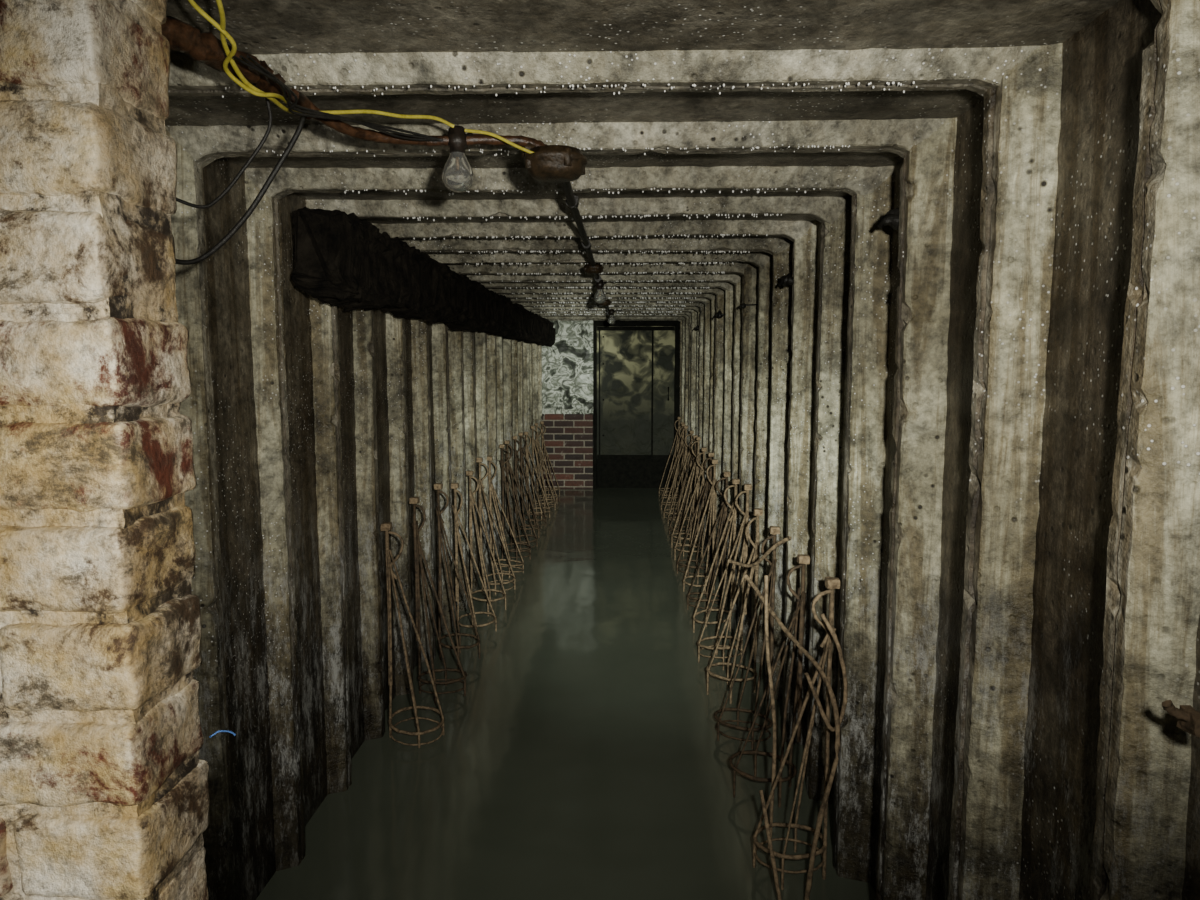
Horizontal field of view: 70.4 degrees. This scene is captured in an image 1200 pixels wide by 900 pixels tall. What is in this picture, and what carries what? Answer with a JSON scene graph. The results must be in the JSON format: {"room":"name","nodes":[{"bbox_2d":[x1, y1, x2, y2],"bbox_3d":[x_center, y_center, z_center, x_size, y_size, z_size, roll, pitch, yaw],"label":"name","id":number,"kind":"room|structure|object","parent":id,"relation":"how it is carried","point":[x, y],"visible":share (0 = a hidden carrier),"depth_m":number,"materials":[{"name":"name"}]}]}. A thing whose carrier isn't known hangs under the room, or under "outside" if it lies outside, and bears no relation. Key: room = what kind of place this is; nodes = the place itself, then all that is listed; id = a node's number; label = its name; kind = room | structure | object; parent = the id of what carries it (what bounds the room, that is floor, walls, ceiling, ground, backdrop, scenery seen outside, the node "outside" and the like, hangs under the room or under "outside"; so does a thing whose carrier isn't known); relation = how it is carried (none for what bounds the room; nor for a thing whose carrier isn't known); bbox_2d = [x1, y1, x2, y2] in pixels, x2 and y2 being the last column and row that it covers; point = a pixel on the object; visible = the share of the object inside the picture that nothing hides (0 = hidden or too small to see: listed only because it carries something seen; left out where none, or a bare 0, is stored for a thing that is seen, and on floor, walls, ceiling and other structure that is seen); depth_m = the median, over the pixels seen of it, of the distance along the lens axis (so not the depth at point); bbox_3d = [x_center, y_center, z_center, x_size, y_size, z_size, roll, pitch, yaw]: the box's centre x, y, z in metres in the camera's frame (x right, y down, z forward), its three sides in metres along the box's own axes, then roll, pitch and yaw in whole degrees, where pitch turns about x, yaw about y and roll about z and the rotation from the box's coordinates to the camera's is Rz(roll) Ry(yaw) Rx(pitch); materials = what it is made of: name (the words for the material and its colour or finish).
{"room":"flooded underground tunnel","nodes":[
{"label":"flooded underground tunnel","id":0,"kind":"room"},
{"bbox_2d":[169,133,542,899],"bbox_3d":[-0.825,0.192,4.129,0.080,2.370,11.128,0,6,2],"label":"wall","id":1,"kind":"structure","parent":0,"point":[317,422],"depth_m":2.58,"materials":[{"name":"concrete"}]},
{"bbox_2d":[209,730,235,737],"bbox_3d":[-0.344,0.260,0.775,0.003,0.011,0.027,3,7,29],"label":"wire","id":2,"kind":"object","parent":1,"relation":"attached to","point":[216,732],"visible":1,"depth_m":0.77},
{"bbox_2d":[289,205,554,346],"bbox_3d":[-0.664,-0.913,5.859,0.160,0.290,7.130,0,6,2],"label":"timber beam","id":3,"kind":"structure","parent":1,"relation":"attached to","point":[339,257],"depth_m":2.89,"materials":[{"name":"black wood"}]},
{"bbox_2d":[256,488,875,899],"bbox_3d":[-0.030,0.997,4.167,1.660,0.001,11.080,0,6,2],"label":"water","id":4,"kind":"object","parent":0,"point":[581,757],"visible":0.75,"depth_m":3.06,"materials":[{"name":"green liquid"}]},
{"bbox_2d":[380,522,444,747],"bbox_3d":[-0.699,0.781,3.211,0.212,1.026,0.209,5,8,40],"label":"wire stand","id":5,"kind":"object","parent":4,"relation":"in","point":[386,526],"visible":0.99,"depth_m":3.19,"materials":[{"name":"brown metal"}]},
{"bbox_2d":[409,497,466,703],"bbox_3d":[-0.676,0.725,3.622,0.210,1.052,0.210,-3,7,-29],"label":"wire stand","id":6,"kind":"object","parent":4,"relation":"in","point":[418,551],"visible":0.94,"depth_m":3.62,"materials":[{"name":"metal"}]},
{"bbox_2d":[434,483,479,666],"bbox_3d":[-0.673,0.679,4.044,0.201,1.057,0.201,0,6,2],"label":"wire stand","id":7,"kind":"object","parent":4,"relation":"in","point":[438,486],"visible":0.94,"depth_m":4.00,"materials":[{"name":"metal"}]},
{"bbox_2d":[451,483,496,635],"bbox_3d":[-0.651,0.665,4.467,0.211,0.998,0.211,4,7,33],"label":"wire stand","id":8,"kind":"object","parent":4,"relation":"in","point":[454,486],"visible":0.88,"depth_m":4.42,"materials":[{"name":"brown metal"}]},
{"bbox_2d":[467,470,505,615],"bbox_3d":[-0.639,0.622,4.849,0.207,1.006,0.207,-2,6,-19],"label":"wire stand","id":9,"kind":"object","parent":4,"relation":"in","point":[472,501],"visible":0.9,"depth_m":4.86,"materials":[{"name":"brown metal"}]},
{"bbox_2d":[476,457,515,593],"bbox_3d":[-0.635,0.559,5.298,0.212,1.038,0.213,3,7,29],"label":"wire stand","id":10,"kind":"object","parent":4,"relation":"in","point":[481,486],"visible":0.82,"depth_m":5.25,"materials":[{"name":"brown metal"}]},
{"bbox_2d":[487,456,523,577],"bbox_3d":[-0.618,0.537,5.708,0.218,0.999,0.209,4,7,31],"label":"wire stand","id":11,"kind":"object","parent":4,"relation":"in","point":[489,458],"visible":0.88,"depth_m":5.67,"materials":[{"name":"brown metal"}]},
{"bbox_2d":[499,444,530,563],"bbox_3d":[-0.600,0.479,6.089,0.212,1.036,0.212,-2,6,-20],"label":"wire stand","id":12,"kind":"object","parent":4,"relation":"in","point":[501,446],"visible":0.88,"depth_m":6.08,"materials":[{"name":"metal"}]},
{"bbox_2d":[505,440,537,548],"bbox_3d":[-0.588,0.436,6.531,0.212,1.031,0.215,3,7,30],"label":"wire stand","id":13,"kind":"object","parent":4,"relation":"in","point":[508,466],"visible":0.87,"depth_m":6.48,"materials":[{"name":"metal"}]},
{"bbox_2d":[513,436,540,538],"bbox_3d":[-0.590,0.397,6.922,0.210,1.028,0.204,5,8,40],"label":"wire stand","id":14,"kind":"object","parent":4,"relation":"in","point":[514,437],"visible":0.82,"depth_m":6.90,"materials":[{"name":"metal"}]},
{"bbox_2d":[519,432,546,527],"bbox_3d":[-0.569,0.356,7.346,0.212,1.021,0.212,4,7,31],"label":"wire stand","id":15,"kind":"object","parent":4,"relation":"in","point":[520,433],"visible":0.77,"depth_m":7.30,"materials":[{"name":"metal"}]},
{"bbox_2d":[524,432,550,519],"bbox_3d":[-0.560,0.327,7.759,0.220,0.994,0.203,5,8,41],"label":"wire stand","id":16,"kind":"object","parent":4,"relation":"in","point":[527,451],"visible":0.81,"depth_m":7.74,"materials":[{"name":"brown metal"}]},
{"bbox_2d":[531,426,555,510],"bbox_3d":[-0.536,0.271,8.191,0.219,1.017,0.217,3,7,27],"label":"wire stand","id":17,"kind":"object","parent":4,"relation":"in","point":[532,427],"visible":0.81,"depth_m":8.14,"materials":[{"name":"brown metal"}]},
{"bbox_2d":[535,423,558,503],"bbox_3d":[-0.531,0.232,8.589,0.224,1.013,0.219,4,7,35],"label":"wire stand","id":18,"kind":"object","parent":4,"relation":"in","point":[536,424],"visible":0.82,"depth_m":8.56,"materials":[{"name":"brown metal"}]},
{"bbox_2d":[540,421,559,496],"bbox_3d":[-0.524,0.192,9.030,0.207,1.002,0.208,0,6,2],"label":"wire stand","id":19,"kind":"object","parent":4,"relation":"in","point":[541,422],"visible":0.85,"depth_m":8.96,"materials":[{"name":"brown metal"}]},
{"bbox_2d":[659,417,680,496],"bbox_3d":[0.731,0.173,8.988,0.214,1.047,0.216,3,7,28],"label":"wire stand","id":20,"kind":"object","parent":4,"relation":"in","point":[679,418],"visible":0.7,"depth_m":8.98,"materials":[{"name":"brown metal"}]},
{"bbox_2d":[661,422,683,503],"bbox_3d":[0.723,0.230,8.586,0.206,1.018,0.206,5,8,41],"label":"wire stand","id":21,"kind":"object","parent":4,"relation":"in","point":[681,422],"visible":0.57,"depth_m":8.56,"materials":[{"name":"brown metal"}]},
{"bbox_2d":[661,423,685,509],"bbox_3d":[0.703,0.261,8.184,0.228,1.038,0.217,0,6,2],"label":"wire stand","id":22,"kind":"object","parent":4,"relation":"in","point":[683,424],"visible":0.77,"depth_m":8.14,"materials":[{"name":"brown metal"}]},
{"bbox_2d":[664,425,687,518],"bbox_3d":[0.691,0.302,7.745,0.222,1.047,0.219,0,6,2],"label":"wire stand","id":23,"kind":"object","parent":4,"relation":"in","point":[686,426],"visible":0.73,"depth_m":7.75,"materials":[{"name":"brown metal"}]},
{"bbox_2d":[667,430,693,528],"bbox_3d":[0.688,0.348,7.352,0.209,1.036,0.207,3,7,28],"label":"wire stand","id":24,"kind":"object","parent":4,"relation":"in","point":[691,431],"visible":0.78,"depth_m":7.35,"materials":[{"name":"brown metal"}]},
{"bbox_2d":[669,435,697,536],"bbox_3d":[0.672,0.394,6.936,0.217,1.030,0.202,3,7,29],"label":"wire stand","id":25,"kind":"object","parent":4,"relation":"in","point":[694,436],"visible":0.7,"depth_m":6.92,"materials":[{"name":"metal"}]},
{"bbox_2d":[671,437,700,548],"bbox_3d":[0.652,0.423,6.520,0.210,1.058,0.211,-3,7,-26],"label":"wire stand","id":26,"kind":"object","parent":4,"relation":"in","point":[698,439],"visible":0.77,"depth_m":6.47,"materials":[{"name":"brown metal"}]},
{"bbox_2d":[674,448,706,559],"bbox_3d":[0.643,0.485,6.120,0.218,1.017,0.217,-2,6,-18],"label":"wire stand","id":27,"kind":"object","parent":4,"relation":"in","point":[702,470],"visible":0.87,"depth_m":6.06,"materials":[{"name":"brown metal"}]},
{"bbox_2d":[677,453,713,575],"bbox_3d":[0.626,0.524,5.701,0.219,1.025,0.220,-6,8,-44],"label":"wire stand","id":28,"kind":"object","parent":4,"relation":"in","point":[710,455],"visible":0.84,"depth_m":5.67,"materials":[{"name":"metal"}]},
{"bbox_2d":[683,459,717,594],"bbox_3d":[0.620,0.568,5.275,0.207,1.026,0.208,5,8,40],"label":"wire stand","id":29,"kind":"object","parent":4,"relation":"in","point":[713,492],"visible":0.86,"depth_m":5.25,"materials":[{"name":"brown metal"}]},
{"bbox_2d":[687,471,730,613],"bbox_3d":[0.608,0.618,4.876,0.211,1.009,0.204,-2,6,-19],"label":"wire stand","id":30,"kind":"object","parent":4,"relation":"in","point":[724,505],"visible":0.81,"depth_m":4.82,"materials":[{"name":"metal"}]},
{"bbox_2d":[693,479,739,635],"bbox_3d":[0.595,0.653,4.463,0.208,1.024,0.206,-2,6,-21],"label":"wire stand","id":31,"kind":"object","parent":4,"relation":"in","point":[735,482],"visible":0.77,"depth_m":4.41,"materials":[{"name":"brown metal"}]},
{"bbox_2d":[697,484,751,669],"bbox_3d":[0.579,0.686,4.006,0.233,1.052,0.214,2,6,22],"label":"wire stand","id":32,"kind":"object","parent":4,"relation":"in","point":[747,487],"visible":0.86,"depth_m":4.01,"materials":[{"name":"brown metal"}]},
{"bbox_2d":[706,508,762,703],"bbox_3d":[0.569,0.746,3.627,0.226,1.011,0.218,0,6,2],"label":"wire stand","id":33,"kind":"object","parent":4,"relation":"in","point":[757,512],"visible":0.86,"depth_m":3.58,"materials":[{"name":"brown metal"}]},
{"bbox_2d":[714,526,779,748],"bbox_3d":[0.545,0.788,3.210,0.220,1.013,0.220,4,7,36],"label":"wire stand","id":34,"kind":"object","parent":4,"relation":"in","point":[774,530],"visible":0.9,"depth_m":3.19,"materials":[{"name":"metal"}]},
{"bbox_2d":[729,554,809,806],"bbox_3d":[0.543,0.835,2.792,0.232,1.004,0.221,4,7,36],"label":"wire stand","id":35,"kind":"object","parent":4,"relation":"in","point":[803,559],"visible":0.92,"depth_m":2.76,"materials":[{"name":"metal"}]},
{"bbox_2d":[728,536,847,899],"bbox_3d":[0.547,0.746,2.600,0.217,0.909,1.057,0,6,2],"label":"rods","id":36,"kind":"object","parent":4,"relation":"in","point":[838,720],"visible":0.98,"depth_m":2.23,"materials":[{"name":"brown metal"}]},
{"bbox_2d":[752,576,839,889],"bbox_3d":[0.531,0.865,2.357,0.205,1.035,0.203,4,7,35],"label":"wire stand","id":37,"kind":"object","parent":4,"relation":"in","point":[833,583],"visible":0.86,"depth_m":2.33,"materials":[{"name":"brown metal"}]},
{"bbox_2d":[166,0,1119,321],"bbox_3d":[-0.040,-0.840,3.998,1.760,0.148,11.126,0,6,2],"label":"ceiling","id":38,"kind":"structure","parent":0,"point":[953,51],"depth_m":1.65,"materials":[{"name":"concrete"}]},
{"bbox_2d":[161,16,614,323],"bbox_3d":[0.013,-0.915,5.007,0.668,0.107,8.631,1,6,6],"label":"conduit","id":39,"kind":"object","parent":38,"relation":"attached to","point":[563,164],"visible":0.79,"depth_m":1.55,"materials":[{"name":"black rusty steel"}]},
{"bbox_2d":[174,55,442,264],"bbox_3d":[-0.455,-0.427,1.343,0.504,0.255,0.325,-3,6,-24],"label":"cable","id":40,"kind":"object","parent":39,"relation":"hanging from","point":[255,65],"visible":0.95,"depth_m":1.38,"materials":[{"name":"rubber"}]},
{"bbox_2d":[188,0,533,153],"bbox_3d":[-0.392,-0.578,1.308,0.239,0.126,0.714,3,7,29],"label":"wire","id":41,"kind":"object","parent":39,"relation":"attached to","point":[224,34],"visible":0.93,"depth_m":1.22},
{"bbox_2d":[442,125,473,192],"bbox_3d":[-0.268,-0.548,1.606,0.062,0.119,0.059,0,6,2],"label":"light bulb","id":42,"kind":"object","parent":39,"relation":"attached to","point":[457,173],"visible":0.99,"depth_m":1.59,"materials":[{"name":"clear glass"}]},
{"bbox_2d":[594,280,605,302],"bbox_3d":[0.002,-0.809,4.342,0.062,0.119,0.059,0,6,2],"label":"light bulb","id":43,"kind":"object","parent":39,"relation":"attached to","point":[599,297],"visible":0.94,"depth_m":4.33,"materials":[{"name":"clear glass"}]},
{"bbox_2d":[608,309,614,323],"bbox_3d":[0.093,-1.056,6.727,0.062,0.119,0.059,0,6,2],"label":"light bulb","id":44,"kind":"object","parent":39,"relation":"attached to","point":[611,320],"visible":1,"depth_m":6.71,"materials":[{"name":"clear glass"}]},
{"bbox_2d":[222,81,916,315],"bbox_3d":[0.008,-0.935,4.709,1.274,0.025,6.729,0,6,2],"label":"droplet","id":45,"kind":"object","parent":38,"relation":"attached to","point":[846,83],"visible":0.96,"depth_m":3.43,"materials":[{"name":"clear liquid"}]},
{"bbox_2d":[679,0,1199,899],"bbox_3d":[0.753,0.197,4.080,0.098,2.370,11.128,0,6,2],"label":"wall","id":46,"kind":"structure","parent":0,"point":[978,416],"depth_m":1.42,"materials":[{"name":"concrete"}]},
{"bbox_2d":[714,310,724,317],"bbox_3d":[0.766,-0.848,5.319,0.109,0.051,0.057,0,6,2],"label":"cleat","id":47,"kind":"object","parent":46,"relation":"attached to","point":[719,314],"visible":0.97,"depth_m":5.31,"materials":[{"name":"black metal"}]},
{"bbox_2d":[737,303,757,309],"bbox_3d":[0.733,-0.714,4.231,0.108,0.035,0.031,-1,6,-9],"label":"cleat","id":48,"kind":"object","parent":46,"relation":"attached to","point":[743,305],"visible":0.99,"depth_m":4.22,"materials":[{"name":"black metal"}]},
{"bbox_2d":[778,273,793,286],"bbox_3d":[0.699,-0.614,3.075,0.110,0.050,0.060,0,6,2],"label":"cleat","id":49,"kind":"object","parent":46,"relation":"attached to","point":[788,279],"visible":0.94,"depth_m":3.06,"materials":[{"name":"black metal"}]},
{"bbox_2d":[877,208,898,229],"bbox_3d":[0.663,-0.506,1.865,0.099,0.047,0.062,3,7,25],"label":"cleat","id":50,"kind":"object","parent":46,"relation":"attached to","point":[891,218],"visible":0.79,"depth_m":1.86,"materials":[{"name":"black metal"}]},
{"bbox_2d":[1162,700,1199,735],"bbox_3d":[0.635,0.277,0.884,0.102,0.038,0.030,0,6,2],"label":"wall hook","id":51,"kind":"object","parent":46,"relation":"attached to","point":[1188,717],"visible":1,"depth_m":0.88,"materials":[{"name":"metal"}]},
{"bbox_3d":[-0.038,1.389,4.269,1.765,0.106,11.405,0,6,2],"label":"floor","id":52,"kind":"structure","parent":0,"visible":0},
{"bbox_2d":[0,0,209,899],"bbox_3d":[-0.651,0.570,0.734,0.624,2.260,0.116,0,6,2],"label":"brick pier","id":53,"kind":"object","parent":52,"relation":"on","point":[104,780],"visible":1,"depth_m":0.63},
{"bbox_2d":[542,414,592,488],"bbox_3d":[-0.406,0.186,9.630,0.662,1.192,0.116,0,6,2],"label":"bricks","id":54,"kind":"object","parent":52,"relation":"on","point":[547,416],"visible":0.57,"depth_m":9.56},
{"bbox_2d":[542,320,592,415],"bbox_3d":[-0.406,-0.949,9.526,0.660,1.170,0.061,0,6,2],"label":"wall","id":55,"kind":"structure","parent":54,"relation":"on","point":[567,366],"depth_m":9.54,"materials":[{"name":"stone"}]},
{"bbox_2d":[542,416,592,487],"bbox_3d":[-0.408,0.193,9.662,0.656,1.170,0.150,0,6,2],"label":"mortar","id":56,"kind":"object","parent":52,"relation":"on","point":[563,446],"visible":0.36,"depth_m":9.57,"materials":[{"name":"grey concrete"}]},
{"bbox_2d":[593,320,679,488],"bbox_3d":[0.441,-0.369,9.554,1.026,2.311,0.142,0,6,2],"label":"frame","id":57,"kind":"object","parent":52,"relation":"on","point":[675,323],"visible":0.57,"depth_m":9.43,"materials":[{"name":"metal"}]},
{"bbox_2d":[597,326,674,454],"bbox_3d":[0.398,-0.640,9.527,0.871,1.480,0.047,0,6,2],"label":"door","id":58,"kind":"structure","parent":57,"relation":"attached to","point":[626,355],"depth_m":9.50,"materials":[{"name":"green metal"}]},
{"bbox_2d":[597,327,674,487],"bbox_3d":[0.398,-0.293,9.539,0.867,2.163,0.109,0,6,2],"label":"plate","id":59,"kind":"object","parent":58,"relation":"attached to","point":[613,471],"visible":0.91,"depth_m":9.61,"materials":[{"name":"metal"}]}
]}

